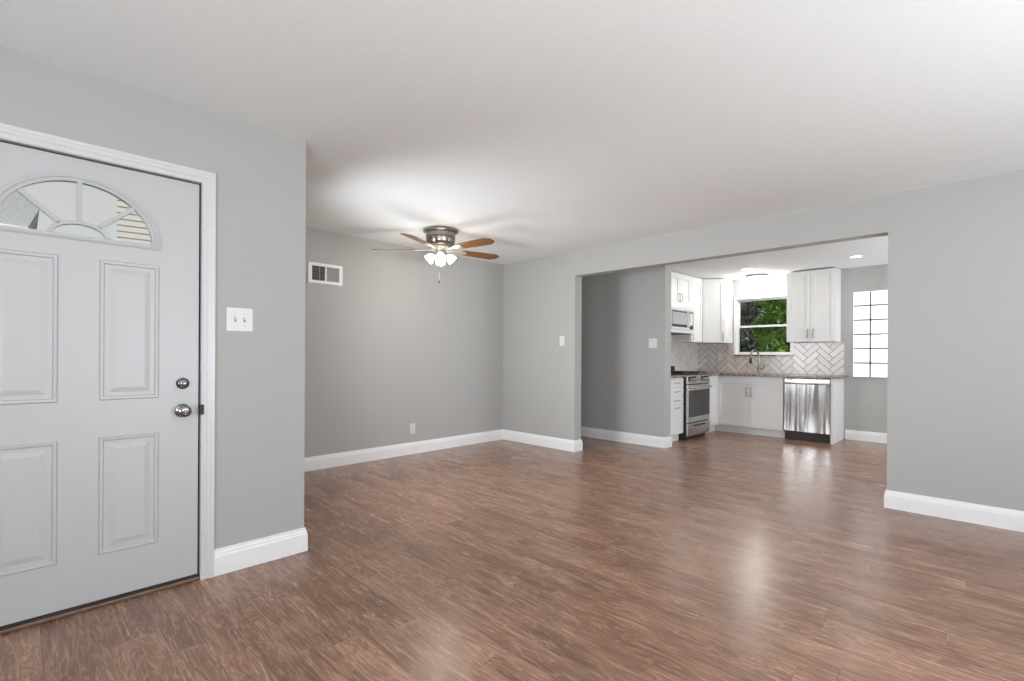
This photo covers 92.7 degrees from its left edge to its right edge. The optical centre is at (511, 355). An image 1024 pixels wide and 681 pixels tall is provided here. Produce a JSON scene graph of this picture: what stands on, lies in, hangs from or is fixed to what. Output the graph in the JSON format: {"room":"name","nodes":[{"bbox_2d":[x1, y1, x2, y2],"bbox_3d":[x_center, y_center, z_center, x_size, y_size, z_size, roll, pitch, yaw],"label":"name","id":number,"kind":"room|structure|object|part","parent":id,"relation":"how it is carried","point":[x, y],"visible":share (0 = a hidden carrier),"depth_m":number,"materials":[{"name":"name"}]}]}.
{"room":"empty living room","nodes":[
{"label":"empty living room","id":0,"kind":"room"},
{"bbox_2d":[0,46,305,548],"bbox_3d":[-2.411,-0.063,1.829,0.140,2.440,3.197,0,0,45],"label":"wall","id":1,"kind":"structure","parent":0,"point":[260,172],"depth_m":2.67,"materials":[{"name":"grey paint"}]},
{"bbox_2d":[0,140,203,634],"bbox_3d":[-1.959,0.131,2.223,0.172,2.056,0.949,0,0,45],"label":"door","id":2,"kind":"structure","parent":1,"relation":"in","point":[101,409],"depth_m":2.25,"materials":[{"name":"white paint"}]},
{"bbox_3d":[-2.086,0.649,2.075,0.012,0.544,0.226,0,0,45],"label":"raised panel","id":3,"kind":"part","parent":2,"relation":"part of","materials":[{"name":"white wood"}]},
{"bbox_3d":[-2.082,-0.119,2.075,0.012,0.652,0.226,0,0,45],"label":"raised panel","id":4,"kind":"part","parent":2,"relation":"part of","materials":[{"name":"white wood"}]},
{"bbox_3d":[-1.949,-0.667,2.202,0.017,0.293,0.612,0,0,45],"label":"fanlight frame","id":5,"kind":"part","parent":2,"relation":"part of","materials":[{"name":"white paint"}]},
{"bbox_3d":[-1.829,0.650,2.334,0.012,0.544,0.228,0,0,45],"label":"raised panel","id":6,"kind":"part","parent":2,"relation":"part of","materials":[{"name":"white wood"}]},
{"bbox_3d":[-1.825,-0.118,2.334,0.012,0.652,0.228,0,0,45],"label":"raised panel","id":7,"kind":"part","parent":2,"relation":"part of","materials":[{"name":"white wood"}]},
{"bbox_3d":[-1.654,0.279,2.462,0.068,0.068,0.068,0,0,45],"label":"handle","id":8,"kind":"part","parent":2,"relation":"part of","materials":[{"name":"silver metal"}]},
{"bbox_3d":[-1.615,0.279,2.536,0.040,0.052,0.019,0,0,45],"label":"strike plate","id":9,"kind":"part","parent":2,"relation":"part of","materials":[{"name":"grey metal"}]},
{"bbox_2d":[0,123,215,579],"bbox_3d":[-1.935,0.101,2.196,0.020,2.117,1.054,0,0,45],"label":"trim","id":10,"kind":"structure","parent":1,"relation":"attached to","point":[7,132],"depth_m":2.53,"materials":[{"name":"white paint"}]},
{"bbox_2d":[226,307,252,331],"bbox_3d":[-1.478,-0.195,2.656,0.017,0.128,0.132,0,0,45],"label":"light switch","id":11,"kind":"object","parent":1,"relation":"attached to","point":[237,319],"visible":1,"depth_m":2.66,"materials":[{"name":"white plastic"}]},
{"bbox_2d":[304,228,502,457],"bbox_3d":[-1.435,-0.058,5.622,0.140,2.440,3.843,0,0,45],"label":"wall","id":12,"kind":"structure","parent":0,"point":[393,347],"depth_m":5.63,"materials":[{"name":"grey paint"}]},
{"bbox_2d":[308,262,342,285],"bbox_3d":[-1.917,-0.838,5.025,0.012,0.207,0.360,0,0,45],"label":"air vent","id":13,"kind":"object","parent":12,"relation":"in","point":[320,273],"visible":1,"depth_m":5.02,"materials":[{"name":"white metal"}]},
{"bbox_2d":[214,429,502,576],"bbox_3d":[-1.807,1.091,3.737,1.996,0.138,6.734,0,0,45],"label":"baseboard","id":14,"kind":"structure","parent":12,"relation":"attached to","point":[377,453],"depth_m":4.87,"materials":[{"name":"white wood"}]},
{"bbox_2d":[410,423,414,433],"bbox_3d":[-1.176,0.863,5.782,0.009,0.120,0.074,0,0,45],"label":"wall outlet","id":15,"kind":"object","parent":12,"relation":"attached to","point":[412,426],"visible":1,"depth_m":5.78,"materials":[{"name":"white plastic"}]},
{"bbox_2d":[0,0,1023,279],"bbox_3d":[1.131,-1.335,3.331,8.400,0.140,10.612,0,0,45],"label":"ceiling","id":16,"kind":"structure","parent":0,"point":[537,129],"depth_m":2.40,"materials":[{"name":"white paint"}]},
{"bbox_2d":[372,226,499,282],"bbox_3d":[-0.687,-1.004,4.959,1.309,0.540,1.323,0,0,45],"label":"ceiling fan","id":17,"kind":"object","parent":16,"relation":"hanging from","point":[441,239],"visible":1,"depth_m":4.87,"materials":[{"name":"brown wood"}]},
{"bbox_3d":[-1.189,-1.080,4.980,0.455,0.006,0.142,0,12,1],"label":"blade","id":18,"kind":"part","parent":17,"relation":"part of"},
{"bbox_3d":[-0.880,-1.078,4.532,0.142,0.006,0.455,13,4,19],"label":"blade","id":19,"kind":"part","parent":17,"relation":"part of","materials":[{"name":"brown wood"}]},
{"bbox_3d":[-0.823,-0.995,4.954,0.081,0.103,0.103,-44,6,-6],"label":"lamp shade","id":20,"kind":"part","parent":17,"relation":"part of","materials":[{"name":"white glass"}]},
{"bbox_3d":[-0.741,-0.995,5.064,0.103,0.103,0.081,0,-44,-8],"label":"lamp shade","id":21,"kind":"part","parent":17,"relation":"part of","materials":[{"name":"white glass"}]},
{"bbox_3d":[-0.712,-0.995,4.872,0.103,0.103,0.081,0,44,-8],"label":"lamp shade","id":22,"kind":"part","parent":17,"relation":"part of","materials":[{"name":"white glass"}]},
{"bbox_3d":[-0.631,-0.994,4.983,0.081,0.103,0.103,45,-6,-6],"label":"lamp shade","id":23,"kind":"part","parent":17,"relation":"part of","materials":[{"name":"white glass"}]},
{"bbox_3d":[-0.578,-1.069,4.853,0.225,0.008,0.080,0,-12,37],"label":"blade arm","id":24,"kind":"part","parent":17,"relation":"part of","materials":[{"name":"silver metal"}]},
{"bbox_3d":[-0.571,-1.069,5.074,0.225,0.008,0.080,0,-12,-35],"label":"blade arm","id":25,"kind":"part","parent":17,"relation":"part of","materials":[{"name":"silver metal"}]},
{"bbox_3d":[-0.359,-1.075,4.688,0.455,0.006,0.142,0,-12,37],"label":"blade","id":26,"kind":"part","parent":17,"relation":"part of","materials":[{"name":"brown wood"}]},
{"bbox_3d":[-0.345,-1.075,5.231,0.455,0.006,0.142,0,-12,-35],"label":"blade","id":27,"kind":"part","parent":17,"relation":"part of","materials":[{"name":"brown wood"}]},
{"bbox_2d":[746,274,767,280],"bbox_3d":[3.819,-1.209,7.608,0.310,0.084,0.310,0,0,45],"label":"flush ceiling light","id":28,"kind":"object","parent":16,"relation":"attached to","point":[753,277],"visible":1,"depth_m":7.51,"materials":[{"name":"silver metal"}]},
{"bbox_2d":[747,276,767,280],"bbox_3d":[3.819,-1.194,7.608,0.300,0.054,0.300,0,0,45],"label":"diffuser","id":29,"kind":"object","parent":28,"relation":"attached to","point":[749,278],"depth_m":7.52,"materials":[{"name":"white plastic"}]},
{"bbox_2d":[847,255,863,257],"bbox_3d":[4.333,-1.245,6.153,0.176,0.007,0.176,0,0,45],"label":"recessed light","id":30,"kind":"object","parent":16,"relation":"in","point":[854,256],"visible":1,"depth_m":6.14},
{"bbox_2d":[0,426,1023,680],"bbox_3d":[1.117,1.235,3.331,8.400,0.120,10.612,0,0,45],"label":"floor","id":31,"kind":"structure","parent":0,"point":[715,555],"depth_m":2.47,"materials":[{"name":"brown wood"}]},
{"bbox_2d":[670,378,682,440],"bbox_3d":[1.997,0.741,6.808,0.642,0.878,0.522,0,0,45],"label":"base cabinet","id":32,"kind":"object","parent":31,"relation":"on","point":[676,425],"visible":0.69,"depth_m":6.66,"materials":[{"name":"white paint"}]},
{"bbox_3d":[2.193,0.873,6.613,0.020,0.392,0.514,0,0,45],"label":"door","id":33,"kind":"part","parent":32,"relation":"part of","materials":[{"name":"white paint"}]},
{"bbox_3d":[2.195,0.613,6.613,0.020,0.116,0.514,0,0,45],"label":"drawer","id":34,"kind":"part","parent":32,"relation":"part of","materials":[{"name":"white paint"}]},
{"bbox_3d":[2.195,0.492,6.613,0.020,0.114,0.514,0,0,45],"label":"drawer","id":35,"kind":"part","parent":32,"relation":"part of","materials":[{"name":"white paint"}]},
{"bbox_3d":[2.196,0.371,6.613,0.020,0.116,0.514,0,0,45],"label":"drawer","id":36,"kind":"part","parent":32,"relation":"part of","materials":[{"name":"white paint"}]},
{"bbox_2d":[671,375,685,377],"bbox_3d":[1.991,0.284,6.801,0.640,0.033,0.548,0,0,45],"label":"countertop","id":37,"kind":"structure","parent":32,"relation":"on","point":[672,376],"depth_m":6.61,"materials":[{"name":"brown stone"}]},
{"bbox_2d":[671,366,711,439],"bbox_3d":[2.481,0.672,7.220,0.717,1.020,0.732,0,0,45],"label":"range","id":38,"kind":"object","parent":31,"relation":"on","point":[696,385],"visible":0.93,"depth_m":6.94,"materials":[{"name":"silver metal"}]},
{"bbox_2d":[671,373,708,374],"bbox_3d":[2.490,0.269,7.213,0.536,0.014,0.732,0,0,45],"label":"cooktop","id":39,"kind":"object","parent":38,"relation":"in","point":[671,373],"depth_m":7.09,"materials":[{"name":"black metal"}]},
{"bbox_3d":[2.681,0.676,7.022,0.030,0.525,0.720,0,0,45],"label":"oven door","id":40,"kind":"part","parent":38,"relation":"part of","materials":[{"name":"silver metal"}]},
{"bbox_3d":[2.679,1.037,7.022,0.030,0.172,0.720,0,0,45],"label":"drawer","id":41,"kind":"part","parent":38,"relation":"part of","materials":[{"name":"silver metal"}]},
{"bbox_3d":[2.671,0.338,7.033,0.057,0.120,0.724,0,0,45],"label":"control panel","id":42,"kind":"part","parent":38,"relation":"part of","materials":[{"name":"silver metal"}]},
{"bbox_3d":[2.682,0.676,7.021,0.030,0.375,0.672,0,0,45],"label":"glass","id":43,"kind":"part","parent":38,"relation":"part of","materials":[{"name":"black glass"}]},
{"bbox_3d":[2.714,0.448,6.990,0.064,0.024,0.656,0,0,45],"label":"handle","id":44,"kind":"part","parent":38,"relation":"part of","materials":[{"name":"silver metal"}]},
{"bbox_2d":[706,375,717,432],"bbox_3d":[2.889,0.745,7.706,0.642,0.878,0.525,0,0,45],"label":"base cabinet","id":45,"kind":"object","parent":31,"relation":"on","point":[713,419],"visible":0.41,"depth_m":7.55,"materials":[{"name":"white paint"}]},
{"bbox_2d":[716,375,786,437],"bbox_3d":[3.735,0.750,7.545,0.995,0.878,0.643,0,0,45],"label":"base cabinet","id":46,"kind":"object","parent":31,"relation":"on","point":[753,405],"visible":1,"depth_m":7.30,"materials":[{"name":"white paint"}]},
{"bbox_3d":[3.393,0.754,7.492,0.462,0.642,0.020,0,0,45],"label":"door","id":47,"kind":"part","parent":46,"relation":"part of","materials":[{"name":"white paint"}]},
{"bbox_3d":[3.561,0.374,7.328,0.930,0.108,0.020,0,0,45],"label":"false drawer","id":48,"kind":"part","parent":46,"relation":"part of","materials":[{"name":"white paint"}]},
{"bbox_3d":[3.724,0.755,7.163,0.464,0.642,0.020,0,0,45],"label":"door","id":49,"kind":"part","parent":46,"relation":"part of","materials":[{"name":"white paint"}]},
{"bbox_2d":[701,372,848,378],"bbox_3d":[3.635,0.292,7.348,2.203,0.033,1.066,0,0,45],"label":"countertop","id":50,"kind":"structure","parent":46,"relation":"on","point":[710,373],"depth_m":7.15,"materials":[{"name":"brown stone"}]},
{"bbox_2d":[749,349,763,372],"bbox_3d":[3.811,0.088,7.653,0.266,0.377,0.106,0,0,-15],"label":"faucet","id":51,"kind":"object","parent":50,"relation":"on","point":[750,360],"visible":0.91,"depth_m":7.67,"materials":[{"name":"silver metal"}]},
{"bbox_3d":[3.800,0.033,7.645,0.234,0.267,0.025,0,0,-31],"label":"spout","id":52,"kind":"part","parent":51,"relation":"part of","materials":[{"name":"silver metal"}]},
{"bbox_2d":[784,377,830,442],"bbox_3d":[4.280,0.753,6.973,0.564,0.868,0.643,0,0,45],"label":"dishwasher","id":53,"kind":"object","parent":31,"relation":"on","point":[807,401],"visible":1,"depth_m":6.77,"materials":[{"name":"silver metal"}]},
{"bbox_3d":[4.072,0.385,6.763,0.534,0.022,0.049,0,0,45],"label":"handle","id":54,"kind":"part","parent":53,"relation":"part of","materials":[{"name":"silver metal"}]},
{"bbox_3d":[4.124,1.129,6.818,0.560,0.114,0.020,0,0,45],"label":"kick plate","id":55,"kind":"part","parent":53,"relation":"part of","materials":[{"name":"metal"}]},
{"bbox_3d":[4.102,0.359,6.793,0.560,0.070,0.040,0,0,45],"label":"control panel","id":56,"kind":"part","parent":53,"relation":"part of","materials":[{"name":"silver metal"}]},
{"bbox_2d":[830,378,843,443],"bbox_3d":[4.518,0.753,6.780,0.034,0.878,0.624,0,0,45],"label":"end panel","id":57,"kind":"object","parent":31,"relation":"on","point":[837,385],"visible":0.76,"depth_m":6.71,"materials":[{"name":"white paint"}]},
{"bbox_2d":[581,265,670,436],"bbox_3d":[1.083,-0.045,7.195,2.597,2.440,0.164,0,0,45],"label":"wall partition","id":58,"kind":"structure","parent":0,"point":[626,383],"depth_m":6.61,"materials":[{"name":"grey paint"}]},
{"bbox_2d":[581,427,671,447],"bbox_3d":[1.082,1.106,7.189,2.613,0.138,0.196,0,0,45],"label":"baseboard","id":59,"kind":"structure","parent":58,"relation":"attached to","point":[640,439],"depth_m":6.57,"materials":[{"name":"white wood"}]},
{"bbox_2d":[649,338,656,347],"bbox_3d":[1.826,-0.161,6.334,0.118,0.122,0.010,0,0,45],"label":"light switch","id":60,"kind":"object","parent":58,"relation":"attached to","point":[653,341],"visible":1,"depth_m":6.33,"materials":[{"name":"white plastic"}]},
{"bbox_2d":[503,170,1023,510],"bbox_3d":[2.550,-0.038,4.278,7.410,2.440,0.134,0,0,45],"label":"wall","id":61,"kind":"structure","parent":0,"point":[955,343],"depth_m":3.68,"materials":[{"name":"grey paint"}]},
{"bbox_2d":[560,336,564,345],"bbox_3d":[0.624,-0.184,6.091,0.078,0.122,0.010,0,0,45],"label":"light switch","id":62,"kind":"object","parent":61,"relation":"attached to","point":[562,338],"visible":1,"depth_m":6.08,"materials":[{"name":"white plastic"}]},
{"bbox_2d":[502,429,1023,531],"bbox_3d":[2.300,1.112,4.521,8.100,0.138,0.166,0,0,45],"label":"baseboard","id":63,"kind":"structure","parent":61,"relation":"attached to","point":[1009,519],"depth_m":3.60,"materials":[{"name":"white wood"}]},
{"bbox_2d":[704,264,887,438],"bbox_3d":[5.434,-0.023,6.423,6.340,2.440,0.150,0,0,45],"label":"wall","id":64,"kind":"structure","parent":0,"point":[865,399],"depth_m":6.91,"materials":[{"name":"grey paint"}]},
{"bbox_2d":[696,279,732,343],"bbox_3d":[3.259,-0.723,8.105,0.593,1.029,0.530,0,0,45],"label":"upper cabinet","id":65,"kind":"object","parent":64,"relation":"attached to","point":[717,294],"visible":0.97,"depth_m":7.89,"materials":[{"name":"white paint"}]},
{"bbox_3d":[3.256,-0.712,7.890,0.337,0.993,0.020,0,0,9],"label":"door","id":66,"kind":"part","parent":65,"relation":"part of","materials":[{"name":"white paint"}]},
{"bbox_2d":[733,293,793,355],"bbox_3d":[4.031,-0.473,7.803,0.893,0.967,0.172,0,0,45],"label":"window","id":67,"kind":"structure","parent":64,"relation":"in","point":[737,300],"depth_m":7.92,"materials":[{"name":"plastic"},{"name":"white paint"}]},
{"bbox_3d":[4.052,-0.686,7.824,0.823,0.463,0.030,0,0,45],"label":"sash","id":68,"kind":"part","parent":67,"relation":"part of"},
{"bbox_3d":[3.989,-0.001,7.765,0.891,0.022,0.062,0,0,45],"label":"sill","id":69,"kind":"part","parent":67,"relation":"part of","materials":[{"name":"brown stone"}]},
{"bbox_3d":[4.026,-0.256,7.801,0.823,0.463,0.030,0,0,45],"label":"sash","id":70,"kind":"part","parent":67,"relation":"part of","materials":[{"name":"white plastic"}]},
{"bbox_2d":[698,342,844,374],"bbox_3d":[3.992,0.037,7.742,2.155,0.479,0.010,0,0,45],"label":"backsplash","id":71,"kind":"structure","parent":64,"relation":"attached to","point":[819,358],"depth_m":7.52,"materials":[{"name":"grey tile"}]},
{"bbox_2d":[718,353,722,359],"bbox_3d":[3.502,0.017,8.210,0.074,0.120,0.009,0,0,45],"label":"wall outlet","id":72,"kind":"object","parent":71,"relation":"attached to","point":[720,355],"visible":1,"depth_m":8.21,"materials":[{"name":"white plastic"}]},
{"bbox_2d":[787,268,840,342],"bbox_3d":[4.390,-0.715,7.125,0.628,1.034,0.325,0,0,45],"label":"upper cabinet","id":73,"kind":"object","parent":64,"relation":"attached to","point":[813,296],"visible":1,"depth_m":7.00,"materials":[{"name":"white paint"}]},
{"bbox_3d":[4.196,-0.713,7.151,0.308,1.017,0.020,0,0,45],"label":"door","id":74,"kind":"part","parent":73,"relation":"part of","materials":[{"name":"white paint"}]},
{"bbox_3d":[4.417,-0.712,6.931,0.308,1.017,0.020,0,0,45],"label":"door","id":75,"kind":"part","parent":73,"relation":"part of","materials":[{"name":"white paint"}]},
{"bbox_2d":[845,429,886,443],"bbox_3d":[6.187,1.132,5.552,4.035,0.138,0.016,0,0,45],"label":"baseboard","id":76,"kind":"structure","parent":64,"relation":"attached to","point":[866,436],"depth_m":6.79,"materials":[{"name":"white wood"}]},
{"bbox_2d":[852,290,887,378],"bbox_3d":[4.998,-0.291,6.805,0.415,1.211,0.105,0,0,45],"label":"window","id":77,"kind":"structure","parent":64,"relation":"in","point":[870,308],"depth_m":6.79,"materials":[{"name":"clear glass"}]},
{"bbox_3d":[4.967,0.305,6.777,0.415,0.018,0.027,0,0,45],"label":"sill","id":78,"kind":"part","parent":77,"relation":"part of","materials":[{"name":"white wood"}]},
{"bbox_3d":[2.349,-0.039,7.716,0.140,2.440,2.362,0,0,45],"label":"wall","id":79,"kind":"structure","parent":0,"visible":0},
{"bbox_2d":[671,271,690,304],"bbox_3d":[2.422,-1.013,7.436,0.347,0.459,0.760,0,0,45],"label":"upper cabinet","id":80,"kind":"object","parent":79,"relation":"attached to","point":[680,283],"visible":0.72,"depth_m":7.36,"materials":[{"name":"white paint"}]},
{"bbox_3d":[2.381,-1.001,7.211,0.020,0.422,0.374,0,0,45],"label":"door","id":81,"kind":"part","parent":80,"relation":"part of","materials":[{"name":"white paint"}]},
{"bbox_3d":[2.647,-1.000,7.479,0.020,0.422,0.374,0,0,45],"label":"door","id":82,"kind":"part","parent":80,"relation":"part of","materials":[{"name":"white paint"}]},
{"bbox_2d":[671,302,693,334],"bbox_3d":[2.440,-0.555,7.416,0.402,0.446,0.756,0,0,45],"label":"microwave","id":83,"kind":"object","parent":79,"relation":"attached to","point":[682,315],"visible":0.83,"depth_m":7.28,"materials":[{"name":"silver metal"}]},
{"bbox_3d":[2.488,-0.531,7.243,0.030,0.287,0.573,0,0,45],"label":"door","id":84,"kind":"part","parent":83,"relation":"part of","materials":[{"name":"silver metal"}]},
{"bbox_3d":[2.548,-0.362,7.309,0.024,0.048,0.756,0,0,45],"label":"trim","id":85,"kind":"part","parent":83,"relation":"part of","materials":[{"name":"silver metal"}]},
{"bbox_2d":[671,335,697,370],"bbox_3d":[2.399,-0.032,7.660,0.010,0.602,2.352,0,0,45],"label":"backsplash","id":86,"kind":"structure","parent":79,"relation":"attached to","point":[684,356],"depth_m":8.13,"materials":[{"name":"grey tile"}]},
{"bbox_2d":[672,276,701,342],"bbox_3d":[2.836,-0.726,7.854,0.347,1.029,0.414,0,0,45],"label":"upper cabinet","id":87,"kind":"object","parent":79,"relation":"attached to","point":[696,283],"visible":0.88,"depth_m":7.77,"materials":[{"name":"white paint"}]},
{"bbox_3d":[2.928,-0.713,7.763,0.020,0.993,0.406,0,0,45],"label":"door","id":88,"kind":"part","parent":87,"relation":"part of","materials":[{"name":"white paint"}]},
{"label":"outside","id":89,"kind":"structure","parent":0,"visible":0},
{"bbox_3d":[-0.033,1.489,7.071,70.000,0.360,70.000,0,0,45],"label":"ground","id":90,"kind":"structure","parent":89,"visible":0},
{"bbox_2d":[0,191,39,228],"bbox_3d":[-15.108,-1.643,11.628,6.960,5.750,5.400,0,0,45],"label":"house","id":91,"kind":"structure","parent":90,"relation":"on","point":[16,210],"depth_m":10.89,"materials":[{"name":"white"}]},
{"bbox_2d":[116,198,151,244],"bbox_3d":[-10.475,-3.164,17.123,5.150,8.840,6.340,0,0,-36],"label":"house","id":92,"kind":"structure","parent":90,"relation":"on","point":[130,228],"depth_m":13.29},
{"bbox_2d":[740,301,776,351],"bbox_3d":[7.124,-1.029,15.968,2.888,4.764,2.491,0,0,-21],"label":"tree","id":93,"kind":"object","parent":90,"relation":"on","point":[751,344],"visible":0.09,"depth_m":15.57,"materials":[{"name":"green plant"}]},
{"bbox_2d":[740,299,789,351],"bbox_3d":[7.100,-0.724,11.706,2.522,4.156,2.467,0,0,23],"label":"leafy tree","id":94,"kind":"object","parent":90,"relation":"on","point":[779,309],"visible":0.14,"depth_m":11.60,"materials":[{"name":"green plant"}]}
]}

